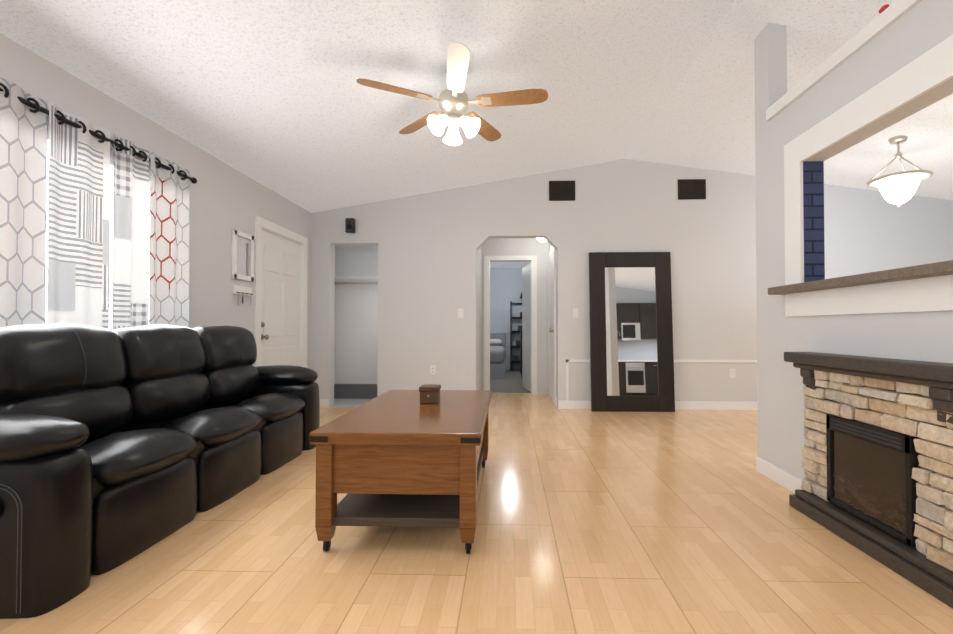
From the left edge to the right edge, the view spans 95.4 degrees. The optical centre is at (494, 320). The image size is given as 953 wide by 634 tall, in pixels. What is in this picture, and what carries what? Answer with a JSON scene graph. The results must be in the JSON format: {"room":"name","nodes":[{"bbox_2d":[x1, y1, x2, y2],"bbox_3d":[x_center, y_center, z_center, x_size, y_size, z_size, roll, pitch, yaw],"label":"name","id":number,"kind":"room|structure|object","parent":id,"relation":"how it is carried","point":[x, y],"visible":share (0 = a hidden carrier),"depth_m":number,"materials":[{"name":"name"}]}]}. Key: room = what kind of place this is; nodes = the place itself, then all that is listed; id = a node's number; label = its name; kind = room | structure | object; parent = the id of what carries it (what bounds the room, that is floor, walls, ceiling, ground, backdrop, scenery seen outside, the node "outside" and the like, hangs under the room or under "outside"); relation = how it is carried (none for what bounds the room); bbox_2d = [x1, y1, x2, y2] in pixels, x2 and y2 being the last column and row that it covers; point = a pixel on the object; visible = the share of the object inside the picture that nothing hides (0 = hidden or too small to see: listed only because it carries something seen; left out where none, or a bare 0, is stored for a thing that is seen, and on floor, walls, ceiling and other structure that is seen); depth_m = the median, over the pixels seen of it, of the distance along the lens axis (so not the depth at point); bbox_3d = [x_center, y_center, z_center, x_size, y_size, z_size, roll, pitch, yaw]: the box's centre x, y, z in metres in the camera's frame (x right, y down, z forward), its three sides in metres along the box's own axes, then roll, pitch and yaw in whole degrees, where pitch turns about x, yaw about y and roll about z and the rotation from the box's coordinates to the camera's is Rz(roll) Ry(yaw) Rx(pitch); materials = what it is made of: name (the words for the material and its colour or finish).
{"room":"living room","nodes":[
{"label":"living room","id":0,"kind":"room"},
{"bbox_2d":[0,33,310,368],"bbox_3d":[-2.557,-0.328,1.692,0.150,2.750,8.040,0,-1,2],"label":"wall","id":1,"kind":"structure","parent":0,"point":[225,199],"depth_m":3.58,"materials":[{"name":"white paint"}]},
{"bbox_2d":[45,142,149,329],"bbox_3d":[-2.514,-0.419,2.323,0.165,1.170,1.780,0,-1,2],"label":"window","id":2,"kind":"structure","parent":1,"relation":"in","point":[111,262],"depth_m":2.90,"materials":[{"name":"white glass"}]},
{"bbox_2d":[0,77,196,329],"bbox_3d":[-2.417,-0.095,2.260,0.092,2.180,2.337,0,-1,2],"label":"curtain","id":3,"kind":"object","parent":1,"relation":"attached to","point":[79,224],"visible":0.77,"depth_m":2.52,"materials":[{"name":"white fabric"}]},
{"bbox_2d":[232,285,252,304],"bbox_3d":[-2.381,-0.236,4.117,0.046,0.185,0.280,0,-1,2],"label":"key rack","id":4,"kind":"object","parent":1,"relation":"attached to","point":[242,290],"visible":1,"depth_m":4.09,"materials":[{"name":"white"}]},
{"bbox_2d":[231,229,253,281],"bbox_3d":[-2.389,-0.614,4.117,0.029,0.450,0.310,0,-1,2],"label":"mirror","id":5,"kind":"object","parent":1,"relation":"attached to","point":[242,255],"visible":1,"depth_m":4.11,"materials":[{"name":"white mirror"}]},
{"bbox_2d":[254,216,307,367],"bbox_3d":[-2.426,0.022,4.875,0.207,2.140,1.100,0,-1,2],"label":"door","id":6,"kind":"structure","parent":1,"relation":"attached to","point":[280,305],"depth_m":4.84,"materials":[{"name":"white wood"}]},
{"bbox_2d":[334,245,377,383],"bbox_3d":[-1.785,-0.113,5.967,1.120,2.440,0.560,0,-1,2],"label":"wall","id":7,"kind":"structure","parent":0,"point":[355,333],"depth_m":6.20,"materials":[{"name":"white paint"}]},
{"bbox_2d":[334,384,376,398],"bbox_3d":[-1.778,1.003,6.174,1.020,0.206,0.015,0,-1,2],"label":"baseboard","id":8,"kind":"structure","parent":7,"relation":"attached to","point":[355,391],"depth_m":6.17,"materials":[{"name":"grey"}]},
{"bbox_2d":[335,277,377,280],"bbox_3d":[-1.784,-0.583,6.004,1.020,0.020,0.400,0,-1,2],"label":"closet shelf","id":9,"kind":"object","parent":7,"relation":"attached to","point":[356,278],"visible":0.43,"depth_m":5.91,"materials":[{"name":"white wood"}]},
{"bbox_2d":[335,282,377,284],"bbox_3d":[-1.787,-0.514,5.903,1.020,0.030,0.030,0,-1,2],"label":"closet rod","id":10,"kind":"object","parent":7,"relation":"attached to","point":[337,283],"visible":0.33,"depth_m":5.89,"materials":[{"name":"silver metal"}]},
{"bbox_2d":[0,393,952,633],"bbox_3d":[2.027,1.131,4.082,9.160,0.100,13.150,0,-1,2],"label":"floor","id":11,"kind":"structure","parent":0,"point":[589,521],"depth_m":1.90,"materials":[{"name":"brown wood"}]},
{"bbox_2d":[0,324,319,618],"bbox_3d":[-1.923,0.577,2.686,0.812,1.115,2.368,0,-1,2],"label":"sofa","id":12,"kind":"object","parent":11,"relation":"on","point":[120,446],"visible":0.96,"depth_m":2.04,"materials":[{"name":"black leather"}]},
{"bbox_2d":[330,399,371,406],"bbox_3d":[-1.788,1.103,5.850,1.020,0.004,0.660,0,-1,2],"label":"floor","id":13,"kind":"structure","parent":11,"relation":"on","point":[348,402],"depth_m":5.86,"materials":[{"name":"grey"}]},
{"bbox_2d":[309,390,491,553],"bbox_3d":[-0.423,0.781,2.564,0.764,0.555,1.314,0,-1,2],"label":"coffee table","id":14,"kind":"object","parent":11,"relation":"on","point":[397,458],"visible":1,"depth_m":1.96,"materials":[{"name":"brown wood"}]},
{"bbox_2d":[419,384,440,403],"bbox_3d":[-0.399,0.452,2.684,0.120,0.102,0.128,0,-1,2],"label":"decorative box","id":15,"kind":"object","parent":14,"relation":"on","point":[429,393],"visible":1,"depth_m":2.63,"materials":[{"name":"brown wood"}]},
{"bbox_2d":[490,370,530,392],"bbox_3d":[0.399,1.140,8.532,3.400,0.006,3.560,0,-1,2],"label":"carpet floor","id":16,"kind":"structure","parent":11,"relation":"on","point":[511,382],"depth_m":7.68,"materials":[{"name":"grey"}]},
{"bbox_2d":[490,333,505,378],"bbox_3d":[-0.474,0.715,9.401,1.440,0.880,1.810,0,-1,2],"label":"bed","id":17,"kind":"object","parent":16,"relation":"on","point":[497,355],"visible":0.38,"depth_m":8.55,"materials":[{"name":"grey fabric"}]},
{"bbox_2d":[510,293,521,369],"bbox_3d":[0.589,0.245,10.124,0.440,1.840,0.390,0,-1,2],"label":"ladder shelf","id":18,"kind":"object","parent":16,"relation":"on","point":[516,357],"visible":0.48,"depth_m":10.11,"materials":[{"name":"black metal"}]},
{"bbox_2d":[520,330,521,375],"bbox_3d":[1.024,0.670,8.875,1.000,0.955,0.517,0,-1,2],"label":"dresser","id":19,"kind":"object","parent":16,"relation":"on","point":[521,352],"visible":0.12,"depth_m":8.70,"materials":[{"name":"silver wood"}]},
{"bbox_2d":[589,252,674,411],"bbox_3d":[1.681,0.120,5.331,1.000,1.958,0.171,0,-1,2],"label":"floor mirror","id":20,"kind":"object","parent":11,"relation":"on","point":[631,341],"visible":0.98,"depth_m":5.31,"materials":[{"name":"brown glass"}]},
{"bbox_2d":[784,352,952,607],"bbox_3d":[1.749,0.612,2.012,0.147,0.880,1.040,0,-1,2],"label":"fireplace","id":21,"kind":"object","parent":11,"relation":"on","point":[877,465],"visible":1,"depth_m":1.92,"materials":[{"name":"beige stone"}]},
{"bbox_2d":[0,0,952,267],"bbox_3d":[2.027,-1.767,4.123,9.160,0.825,13.150,0,-1,2],"label":"ceiling","id":22,"kind":"structure","parent":0,"point":[274,96],"depth_m":3.16,"materials":[{"name":"white paint"}]},
{"bbox_2d":[356,41,547,145],"bbox_3d":[-0.258,-1.508,3.042,1.256,0.571,1.261,0,-1,2],"label":"fan","id":23,"kind":"object","parent":22,"relation":"hanging from","point":[454,101],"visible":1,"depth_m":2.99,"materials":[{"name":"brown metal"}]},
{"bbox_2d":[536,238,546,241],"bbox_3d":[0.678,-1.217,6.054,0.210,0.230,0.210,0,-1,2],"label":"dome light","id":24,"kind":"object","parent":22,"relation":"attached to","point":[541,239],"visible":0.27,"depth_m":6.01,"materials":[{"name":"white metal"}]},
{"bbox_2d":[866,135,932,206],"bbox_3d":[3.858,-1.427,4.130,0.462,0.670,0.471,0,-1,2],"label":"pendant light","id":25,"kind":"object","parent":22,"relation":"hanging from","point":[899,188],"visible":1,"depth_m":4.06,"materials":[{"name":"white glass"}]},
{"bbox_2d":[477,246,481,389],"bbox_3d":[-0.263,-0.111,6.149,0.100,2.440,1.020,0,-1,2],"label":"wall","id":26,"kind":"structure","parent":0,"point":[479,252],"depth_m":6.18,"materials":[{"name":"white paint"}]},
{"bbox_2d":[490,268,521,369],"bbox_3d":[0.462,-0.051,10.377,3.390,2.440,0.100,0,-1,2],"label":"wall","id":27,"kind":"structure","parent":0,"point":[505,286],"depth_m":10.33,"materials":[{"name":"white paint"}]},
{"bbox_2d":[482,238,547,393],"bbox_3d":[0.372,-0.103,6.709,3.535,2.440,0.120,0,-1,2],"label":"wall","id":28,"kind":"structure","parent":0,"point":[514,247],"depth_m":6.65,"materials":[{"name":"white paint"}]},
{"bbox_2d":[484,256,536,393],"bbox_3d":[0.260,0.062,7.026,0.810,2.120,0.781,0,-1,2],"label":"door frame","id":29,"kind":"structure","parent":28,"relation":"attached to","point":[487,259],"depth_m":6.65,"materials":[{"name":"white wood"}]},
{"bbox_2d":[548,242,556,397],"bbox_3d":[0.870,-0.111,6.113,0.100,2.440,1.020,0,-1,2],"label":"wall","id":30,"kind":"structure","parent":0,"point":[549,245],"depth_m":5.62,"materials":[{"name":"white paint"}]},
{"bbox_2d":[548,246,555,404],"bbox_3d":[0.785,0.040,6.163,0.074,2.140,0.900,0,-1,2],"label":"door frame","id":31,"kind":"structure","parent":30,"relation":"attached to","point":[552,320],"depth_m":6.05,"materials":[{"name":"white wood"}]},
{"bbox_2d":[549,389,556,405],"bbox_3d":[0.814,1.059,6.103,0.014,0.100,1.030,0,-1,2],"label":"baseboard","id":32,"kind":"structure","parent":30,"relation":"attached to","point":[551,395],"depth_m":5.99,"materials":[{"name":"white wood"}]},
{"bbox_2d":[310,159,952,407],"bbox_3d":[2.072,-0.625,5.496,9.160,3.450,0.150,0,-1,2],"label":"wall","id":33,"kind":"structure","parent":0,"point":[430,244],"depth_m":5.45,"materials":[{"name":"white paint"}]},
{"bbox_2d":[345,218,354,232],"bbox_3d":[-1.825,-1.210,5.503,0.110,0.180,0.100,0,-1,2],"label":"speaker","id":34,"kind":"object","parent":33,"relation":"attached to","point":[349,225],"visible":1,"depth_m":5.46,"materials":[{"name":"black plastic"}]},
{"bbox_2d":[430,365,435,374],"bbox_3d":[-0.779,0.620,5.490,0.072,0.116,0.008,0,-1,2],"label":"electrical outlet","id":35,"kind":"object","parent":33,"relation":"attached to","point":[432,369],"visible":1,"depth_m":5.49,"materials":[{"name":"white plastic"}]},
{"bbox_2d":[458,309,462,317],"bbox_3d":[-0.430,-0.100,5.485,0.072,0.116,0.016,0,-1,2],"label":"light switch","id":36,"kind":"object","parent":33,"relation":"attached to","point":[460,313],"visible":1,"depth_m":5.49,"materials":[{"name":"white plastic"}]},
{"bbox_2d":[549,181,574,200],"bbox_3d":[0.855,-1.645,5.466,0.330,0.250,0.015,0,-1,2],"label":"air vent","id":37,"kind":"object","parent":33,"relation":"in","point":[561,190],"visible":1,"depth_m":5.46,"materials":[{"name":"black metal"}]},
{"bbox_2d":[573,308,577,317],"bbox_3d":[1.020,-0.100,5.439,0.072,0.116,0.016,0,-1,2],"label":"light switch","id":38,"kind":"object","parent":33,"relation":"attached to","point":[575,312],"visible":1,"depth_m":5.44,"materials":[{"name":"white plastic"}]},
{"bbox_2d":[558,360,756,409],"bbox_3d":[3.648,0.791,5.344,5.700,0.615,0.014,0,-1,2],"label":"baseboard","id":39,"kind":"structure","parent":33,"relation":"attached to","point":[683,405],"depth_m":5.37,"materials":[{"name":"white wood"}]},
{"bbox_2d":[678,179,705,199],"bbox_3d":[2.469,-1.646,5.415,0.340,0.250,0.015,0,-1,2],"label":"air vent","id":40,"kind":"object","parent":33,"relation":"in","point":[689,189],"visible":1,"depth_m":5.41,"materials":[{"name":"black metal"}]},
{"bbox_2d":[729,369,734,377],"bbox_3d":[2.949,0.649,5.371,0.072,0.116,0.008,0,-1,2],"label":"electrical outlet","id":41,"kind":"object","parent":33,"relation":"attached to","point":[731,373],"visible":1,"depth_m":5.37,"materials":[{"name":"white plastic"}]},
{"bbox_2d":[754,0,952,479],"bbox_3d":[1.893,-0.602,1.769,0.120,3.300,2.670,0,-1,2],"label":"wall","id":42,"kind":"structure","parent":0,"point":[922,27],"depth_m":2.61,"materials":[{"name":"white paint"}]},
{"bbox_2d":[803,161,824,281],"bbox_3d":[1.919,-0.589,2.602,0.118,0.743,0.005,0,-1,2],"label":"brick wall","id":43,"kind":"structure","parent":42,"relation":"attached to","point":[813,205],"depth_m":2.60,"materials":[{"name":"blue brick"}]},
{"bbox_2d":[756,0,952,492],"bbox_3d":[1.907,-0.202,1.763,0.192,2.500,2.670,0,-1,2],"label":"trim","id":44,"kind":"structure","parent":42,"relation":"attached to","point":[930,69],"depth_m":2.21,"materials":[{"name":"white wood"}]},
{"bbox_2d":[879,0,895,13],"bbox_3d":[1.832,-1.468,1.741,0.054,0.031,0.636,0,-1,2],"label":"garland","id":45,"kind":"object","parent":44,"relation":"on","point":[883,8],"visible":0.52,"depth_m":2.02,"materials":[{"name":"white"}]},
{"bbox_2d":[768,260,952,294],"bbox_3d":[1.890,-0.207,1.689,0.320,0.045,2.220,0,-1,2],"label":"sill ledge","id":46,"kind":"object","parent":42,"relation":"on","point":[924,271],"visible":0.75,"depth_m":2.00,"materials":[{"name":"brown wood"}]}
]}

